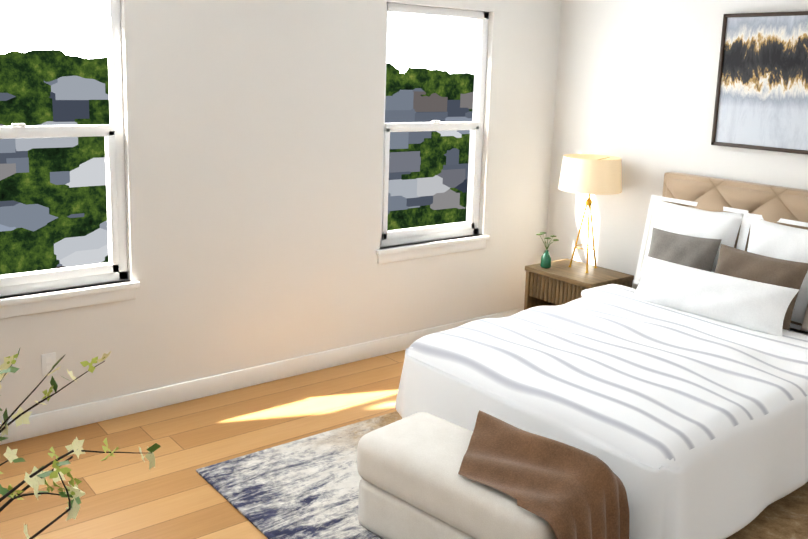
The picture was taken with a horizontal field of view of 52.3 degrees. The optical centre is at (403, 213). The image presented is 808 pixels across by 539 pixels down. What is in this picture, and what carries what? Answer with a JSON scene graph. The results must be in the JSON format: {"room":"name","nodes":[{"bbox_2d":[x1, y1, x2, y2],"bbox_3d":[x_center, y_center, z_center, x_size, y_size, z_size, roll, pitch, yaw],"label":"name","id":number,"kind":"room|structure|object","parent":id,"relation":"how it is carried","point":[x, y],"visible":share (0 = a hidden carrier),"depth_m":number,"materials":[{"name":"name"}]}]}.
{"room":"bedroom","nodes":[
{"label":"bedroom","id":0,"kind":"room"},
{"bbox_2d":[0,350,404,538],"bbox_3d":[0.784,1.513,2.872,5.387,0.120,5.770,-6,13,-38],"label":"floor","id":1,"kind":"structure","parent":0,"point":[173,494],"depth_m":4.07,"materials":[{"name":"brown wood"}]},
{"bbox_2d":[196,411,807,538],"bbox_3d":[0.865,1.290,3.775,2.760,0.012,2.470,-6,13,-38],"label":"rug","id":2,"kind":"object","parent":1,"relation":"on","point":[306,488],"visible":0.31,"depth_m":3.72,"materials":[{"name":"grey carpet"}]},
{"bbox_2d":[357,410,628,538],"bbox_3d":[0.313,1.100,3.197,1.060,0.528,0.492,11,14,43],"label":"bench","id":3,"kind":"object","parent":2,"relation":"on","point":[424,475],"visible":1,"depth_m":3.06,"materials":[{"name":"fabric"}]},
{"bbox_2d":[457,410,628,538],"bbox_3d":[0.428,1.122,3.089,0.740,0.528,0.492,11,14,43],"label":"throw","id":4,"kind":"object","parent":3,"relation":"on","point":[513,482],"depth_m":2.95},
{"bbox_2d":[524,258,633,309],"bbox_3d":[1.213,0.671,5.806,0.458,0.549,0.596,-6,13,-38],"label":"nightstand","id":5,"kind":"object","parent":1,"relation":"on","point":[558,282],"visible":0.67,"depth_m":5.70,"materials":[{"name":"brown wood"}]},
{"bbox_2d":[536,232,558,268],"bbox_3d":[1.006,0.264,5.794,0.151,0.242,0.139,-6,13,-38],"label":"decorative bottle","id":6,"kind":"object","parent":5,"relation":"on","point":[546,259],"visible":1,"depth_m":5.77,"materials":[{"name":"green glass"}]},
{"bbox_2d":[558,154,621,272],"bbox_3d":[1.281,0.003,5.726,0.430,0.794,0.430,-6,13,-38],"label":"lamp","id":7,"kind":"object","parent":5,"relation":"on","point":[590,174],"visible":0.98,"depth_m":5.53,"materials":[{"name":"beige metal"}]},
{"bbox_2d":[395,172,807,538],"bbox_3d":[1.341,0.570,4.278,2.293,1.284,1.765,-6,13,-38],"label":"bed","id":8,"kind":"object","parent":1,"relation":"on","point":[671,391],"visible":0.96,"depth_m":3.91,"materials":[{"name":"beige fabric"}]},
{"bbox_2d":[395,283,807,538],"bbox_3d":[1.143,0.889,4.183,1.813,0.518,1.765,-6,13,-38],"label":"duvet","id":9,"kind":"object","parent":8,"relation":"on","point":[701,419],"depth_m":3.63,"materials":[{"name":"white fabric"}]},
{"bbox_3d":[-1.034,1.197,1.731,0.479,0.782,1.160,-6,13,-38],"label":"console table","id":10,"kind":"object","parent":1,"relation":"on","visible":0},
{"bbox_2d":[0,349,160,538],"bbox_3d":[-0.698,0.490,1.332,0.591,0.766,0.844,-6,13,-38],"label":"plant","id":11,"kind":"object","parent":10,"relation":"on","point":[56,473],"visible":1,"depth_m":1.26,"materials":[{"name":"green plant"}]},
{"bbox_2d":[0,0,561,421],"bbox_3d":[-0.905,-0.330,4.785,5.067,2.740,0.160,-6,13,-38],"label":"wall","id":12,"kind":"structure","parent":0,"point":[253,144],"depth_m":4.82,"materials":[{"name":"white paint"}]},
{"bbox_2d":[41,352,55,375],"bbox_3d":[-1.803,0.766,4.176,0.070,0.115,0.007,-6,13,-38],"label":"electrical outlet","id":13,"kind":"object","parent":12,"relation":"attached to","point":[48,361],"visible":0.94,"depth_m":4.17,"materials":[{"name":"white plastic"}]},
{"bbox_2d":[0,0,139,318],"bbox_3d":[-1.859,-0.342,3.969,1.100,1.695,0.155,-6,13,-38],"label":"window","id":14,"kind":"structure","parent":12,"relation":"in","point":[114,268],"depth_m":4.22,"materials":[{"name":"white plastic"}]},
{"bbox_2d":[0,307,523,444],"bbox_3d":[-0.893,0.976,4.944,5.067,0.115,0.016,-6,13,-38],"label":"baseboard","id":15,"kind":"structure","parent":12,"relation":"attached to","point":[40,424],"depth_m":4.75,"materials":[{"name":"white wood"}]},
{"bbox_2d":[376,2,489,263],"bbox_3d":[0.205,-0.539,5.587,1.000,1.675,0.155,-6,13,-38],"label":"window","id":16,"kind":"structure","parent":12,"relation":"in","point":[427,234],"depth_m":5.70,"materials":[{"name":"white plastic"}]},
{"bbox_2d":[546,0,807,288],"bbox_3d":[2.881,-0.110,4.229,0.160,2.740,5.770,-6,13,-38],"label":"wall","id":17,"kind":"structure","parent":0,"point":[636,83],"depth_m":5.66,"materials":[{"name":"white paint"}]},
{"bbox_2d":[711,11,807,154],"bbox_3d":[2.309,-0.743,4.706,0.045,0.805,1.110,-6,13,-38],"label":"picture","id":18,"kind":"object","parent":17,"relation":"attached to","point":[761,100],"visible":1,"depth_m":4.90,"materials":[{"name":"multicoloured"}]},
{"label":"outside","id":19,"kind":"structure","parent":0,"visible":0},
{"bbox_2d":[0,0,476,274],"bbox_3d":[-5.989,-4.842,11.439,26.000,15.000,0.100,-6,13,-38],"label":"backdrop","id":20,"kind":"structure","parent":19,"point":[53,71],"depth_m":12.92,"materials":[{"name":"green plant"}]}
]}

